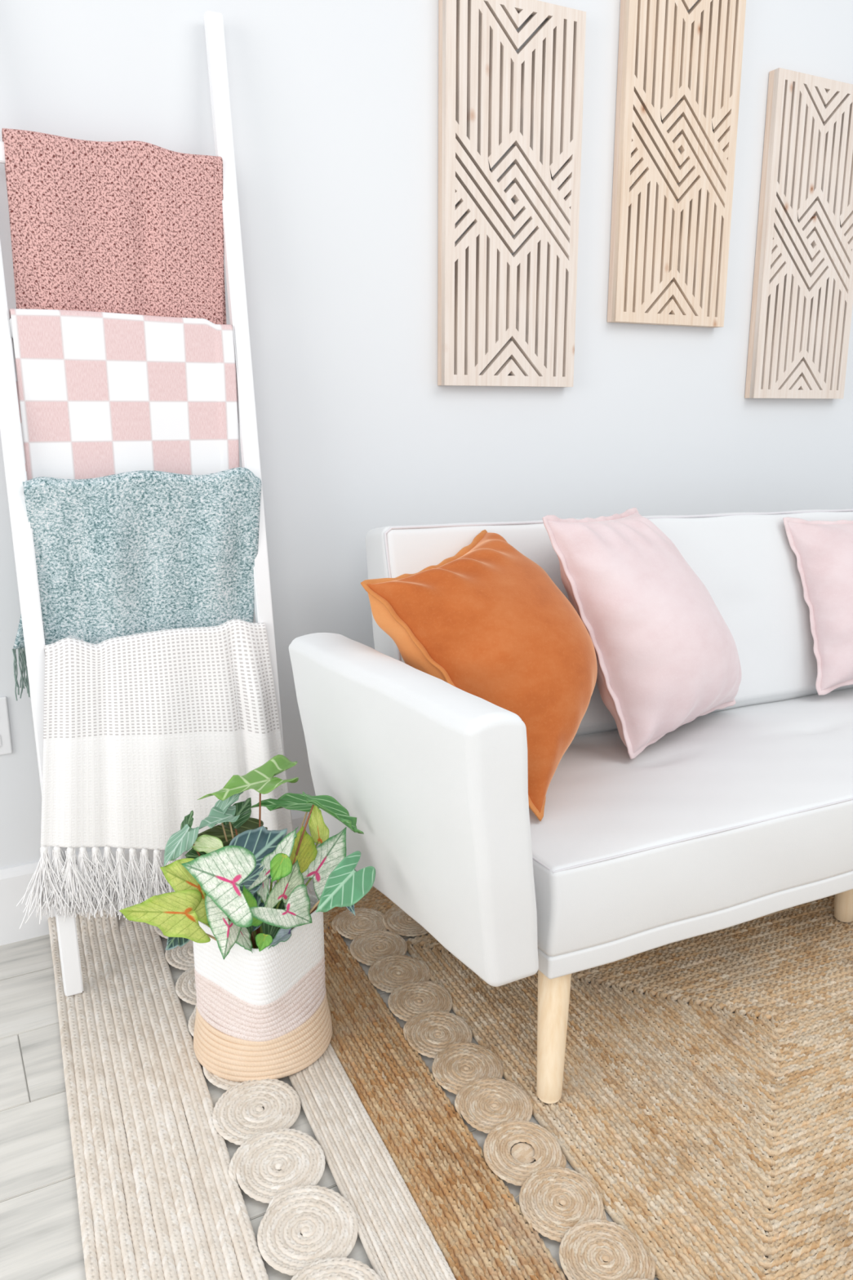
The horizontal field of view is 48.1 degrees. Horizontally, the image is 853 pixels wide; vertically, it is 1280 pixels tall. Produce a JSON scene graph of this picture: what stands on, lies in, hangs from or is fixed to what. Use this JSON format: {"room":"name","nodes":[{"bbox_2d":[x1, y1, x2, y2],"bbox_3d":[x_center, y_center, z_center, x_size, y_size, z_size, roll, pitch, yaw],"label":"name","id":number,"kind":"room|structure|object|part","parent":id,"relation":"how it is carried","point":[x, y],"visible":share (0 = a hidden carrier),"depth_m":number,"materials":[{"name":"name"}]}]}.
{"room":"living room","nodes":[
{"label":"living room","id":0,"kind":"room"},
{"bbox_2d":[0,878,777,1279],"bbox_3d":[0.907,0.865,1.019,7.031,0.060,3.350,-7,15,-27],"label":"floor","id":1,"kind":"structure","parent":0,"point":[41,1237],"depth_m":1.43,"materials":[{"name":"grey wood"}]},
{"bbox_2d":[48,909,456,1279],"bbox_3d":[-0.311,0.712,1.438,0.418,0.035,1.366,-6,15,-23],"label":"braided rug","id":2,"kind":"object","parent":1,"relation":"on","point":[375,1203],"visible":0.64,"depth_m":1.37,"materials":[{"name":"beige wicker"}]},
{"bbox_2d":[0,10,284,996],"bbox_3d":[-0.518,-0.248,1.746,0.451,1.740,0.262,-7,15,-27],"label":"blanket ladder","id":3,"kind":"object","parent":2,"relation":"on","point":[10,421],"visible":0.48,"depth_m":1.74,"materials":[{"name":"white paint"}]},
{"bbox_3d":[-0.703,-0.225,1.650,0.032,1.740,0.262,-7,15,-27],"label":"rail","id":4,"kind":"part","parent":3,"relation":"part of","materials":[{"name":"white paint"}]},
{"bbox_2d":[1,128,226,324],"bbox_3d":[-0.546,-0.714,1.712,0.376,0.339,0.039,-7,15,-27],"label":"throw","id":5,"kind":"object","parent":3,"relation":"hanging from","point":[129,227],"visible":0.87,"depth_m":1.69,"materials":[{"name":"pink fabric"}]},
{"bbox_2d":[8,308,239,479],"bbox_3d":[-0.535,-0.422,1.738,0.383,0.329,0.033,-7,15,-27],"label":"throw","id":6,"kind":"object","parent":3,"relation":"hanging from","point":[100,393],"visible":0.91,"depth_m":1.72,"materials":[{"name":"fabric"}]},
{"bbox_2d":[12,466,261,700],"bbox_3d":[-0.526,-0.107,1.767,0.464,0.406,0.060,-7,15,-27],"label":"knitted throw","id":7,"kind":"object","parent":3,"relation":"hanging from","point":[126,553],"visible":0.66,"depth_m":1.74,"materials":[{"name":"teal fabric"}]},
{"bbox_2d":[16,618,313,928],"bbox_3d":[-0.485,0.277,1.774,0.545,0.592,0.150,-7,15,-25],"label":"fringed throw","id":8,"kind":"object","parent":3,"relation":"hanging from","point":[139,728],"visible":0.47,"depth_m":1.75,"materials":[{"name":"white fabric"}]},
{"bbox_3d":[-0.332,-0.271,1.842,0.031,1.740,0.262,-7,15,-27],"label":"rail","id":9,"kind":"part","parent":3,"relation":"part of","materials":[{"name":"white paint"}]},
{"bbox_2d":[192,885,332,1082],"bbox_3d":[-0.277,0.558,1.598,0.233,0.242,0.233,0,14,-1],"label":"rope basket","id":10,"kind":"object","parent":2,"relation":"on","point":[265,1014],"visible":0.84,"depth_m":1.52,"materials":[{"name":"white fabric"}]},
{"bbox_2d":[119,804,346,959],"bbox_3d":[-0.288,0.500,1.526,0.190,0.402,0.388,8,16,31],"label":"plant","id":11,"kind":"object","parent":10,"relation":"in","point":[206,886],"visible":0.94,"depth_m":1.46,"materials":[{"name":"green plant"}]},
{"bbox_3d":[-0.276,0.475,1.535,0.005,0.109,0.053,0,14,-2],"label":"stem","id":12,"kind":"part","parent":11,"relation":"part of","materials":[{"name":"plant"}]},
{"bbox_3d":[-0.255,0.440,1.545,0.005,0.172,0.043,-12,18,-41],"label":"stem","id":13,"kind":"part","parent":11,"relation":"part of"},
{"bbox_2d":[163,754,375,950],"bbox_3d":[-0.268,0.383,1.532,0.342,0.290,0.317,-7,15,-27],"label":"plant","id":14,"kind":"object","parent":10,"relation":"in","point":[344,886],"visible":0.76,"depth_m":1.56,"materials":[{"name":"green plant"}]},
{"bbox_3d":[-0.337,0.479,1.500,0.005,0.118,0.127,8,16,30],"label":"stem","id":15,"kind":"part","parent":14,"relation":"part of","materials":[{"name":"green plant"}]},
{"bbox_3d":[-0.319,0.401,1.589,0.051,0.227,0.005,6,15,24],"label":"stem","id":16,"kind":"part","parent":14,"relation":"part of","materials":[{"name":"plant"}]},
{"bbox_3d":[-0.307,0.403,1.581,0.035,0.227,0.005,4,14,17],"label":"stem","id":17,"kind":"part","parent":14,"relation":"part of","materials":[{"name":"beige plant"}]},
{"bbox_3d":[-0.281,0.489,1.538,0.005,0.081,0.068,-1,14,-2],"label":"stem","id":18,"kind":"part","parent":14,"relation":"part of","materials":[{"name":"plant"}]},
{"bbox_3d":[-0.279,0.375,1.604,0.005,0.269,0.049,2,14,6],"label":"stem","id":19,"kind":"part","parent":14,"relation":"part of","materials":[{"name":"brown plant"}]},
{"bbox_3d":[-0.232,0.396,1.632,0.004,0.216,0.098,11,18,39],"label":"stem","id":20,"kind":"part","parent":14,"relation":"part of","materials":[{"name":"brown plant"}]},
{"bbox_3d":[-0.222,0.391,1.583,0.075,0.249,0.026,-7,15,-27],"label":"stem","id":21,"kind":"part","parent":14,"relation":"part of","materials":[{"name":"brown plant"}]},
{"bbox_3d":[-0.182,0.443,1.526,0.141,0.176,0.005,7,15,28],"label":"stem","id":22,"kind":"part","parent":14,"relation":"part of","materials":[{"name":"plant"}]},
{"bbox_2d":[323,886,852,1279],"bbox_3d":[0.911,0.633,1.803,2.140,0.021,1.477,-6,15,-23],"label":"braided rug","id":23,"kind":"object","parent":1,"relation":"on","point":[664,1113],"visible":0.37,"depth_m":1.48,"materials":[{"name":"beige wicker"}]},
{"bbox_2d":[288,508,852,1103],"bbox_3d":[0.814,0.154,2.057,2.162,0.818,0.820,-7,15,-27],"label":"sofa","id":24,"kind":"object","parent":23,"relation":"on","point":[741,812],"visible":0.79,"depth_m":1.58,"materials":[{"name":"white fabric"}]},
{"bbox_3d":[-0.035,0.246,1.559,0.153,0.435,0.592,-8,16,-31],"label":"arm","id":25,"kind":"part","parent":24,"relation":"part of","materials":[{"name":"white fabric"}]},
{"bbox_2d":[360,529,597,821],"bbox_3d":[0.142,0.035,1.746,0.334,0.418,0.512,5,14,21],"label":"cushion","id":26,"kind":"object","parent":24,"relation":"on","point":[487,621],"visible":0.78,"depth_m":1.58,"materials":[{"name":"fabric"}]},
{"bbox_3d":[0.198,0.596,1.498,0.054,0.222,0.113,3,14,11],"label":"leg","id":27,"kind":"part","parent":24,"relation":"part of","materials":[{"name":"brown wood"}]},
{"bbox_3d":[0.690,-0.049,2.254,1.718,0.521,0.227,-7,15,-25],"label":"backrest","id":28,"kind":"part","parent":24,"relation":"part of","materials":[{"name":"white fabric"}]},
{"bbox_2d":[542,507,742,759],"bbox_3d":[0.472,-0.037,1.944,0.304,0.460,0.517,9,16,33],"label":"cushion","id":29,"kind":"object","parent":24,"relation":"on","point":[668,658],"visible":0.98,"depth_m":1.80,"materials":[{"name":"fabric"}]},
{"bbox_2d":[528,688,852,956],"bbox_3d":[0.836,0.263,2.021,1.718,0.159,0.557,-7,15,-25],"label":"seat cushion","id":30,"kind":"object","parent":24,"relation":"on","point":[745,806],"depth_m":1.62,"materials":[{"name":"white fabric"}]},
{"bbox_3d":[0.837,0.354,2.040,1.716,0.041,0.542,-7,15,-25],"label":"seat","id":31,"kind":"part","parent":24,"relation":"part of","materials":[{"name":"white fabric"}]},
{"bbox_2d":[782,516,852,695],"bbox_3d":[1.095,-0.101,2.312,0.479,0.404,0.212,-7,15,-27],"label":"cushion","id":32,"kind":"object","parent":24,"relation":"on","point":[823,550],"visible":1,"depth_m":2.23,"materials":[{"name":"fabric"}]},
{"bbox_3d":[0.874,0.480,1.986,0.055,0.210,0.055,-7,15,-27],"label":"leg","id":33,"kind":"part","parent":24,"relation":"part of","materials":[{"name":"brown wood"}]},
{"bbox_2d":[0,0,852,868],"bbox_3d":[-0.058,-0.812,2.108,5.200,2.810,0.120,-7,15,-27],"label":"wall","id":34,"kind":"structure","parent":0,"point":[334,104],"depth_m":2.06,"materials":[{"name":"paint"}]},
{"bbox_2d":[0,696,12,755],"bbox_3d":[-0.842,0.170,1.841,0.072,0.116,0.009,-7,15,-27],"label":"outlet plate","id":35,"kind":"object","parent":34,"relation":"attached to","point":[6,748],"visible":1,"depth_m":1.85,"materials":[{"name":"plastic"}]},
{"bbox_2d":[0,809,320,945],"bbox_3d":[-0.026,0.433,2.347,5.200,0.158,0.016,-7,15,-27],"label":"baseboard","id":36,"kind":"structure","parent":34,"relation":"attached to","point":[15,881],"depth_m":1.93,"materials":[{"name":"white paint"}]},
{"bbox_2d":[437,0,586,386],"bbox_3d":[0.187,-0.971,2.114,0.350,0.792,0.032,-7,15,-27],"label":"carved wall panel","id":37,"kind":"object","parent":34,"relation":"attached to","point":[493,97],"visible":1,"depth_m":2.09,"materials":[{"name":"brown wood"}]},
{"bbox_3d":[0.183,-0.593,2.211,0.326,0.012,0.017,-7,15,-27],"label":"frame rail","id":38,"kind":"part","parent":37,"relation":"part of","materials":[{"name":"brown wood"}]},
{"bbox_2d":[607,0,746,328],"bbox_3d":[0.600,-1.171,2.291,0.350,0.792,0.032,-7,15,-27],"label":"carved wall panel","id":39,"kind":"object","parent":34,"relation":"attached to","point":[668,53],"visible":1,"depth_m":2.28,"materials":[{"name":"brown wood"}]},
{"bbox_3d":[0.596,-0.794,2.389,0.326,0.012,0.017,-7,15,-27],"label":"frame rail","id":40,"kind":"part","parent":39,"relation":"part of","materials":[{"name":"brown wood"}]},
{"bbox_2d":[744,67,852,399],"bbox_3d":[1.020,-1.053,2.549,0.350,0.792,0.032,-7,15,-27],"label":"carved wall panel","id":41,"kind":"object","parent":34,"relation":"attached to","point":[806,159],"visible":1,"depth_m":2.52,"materials":[{"name":"brown wood"}]}
]}

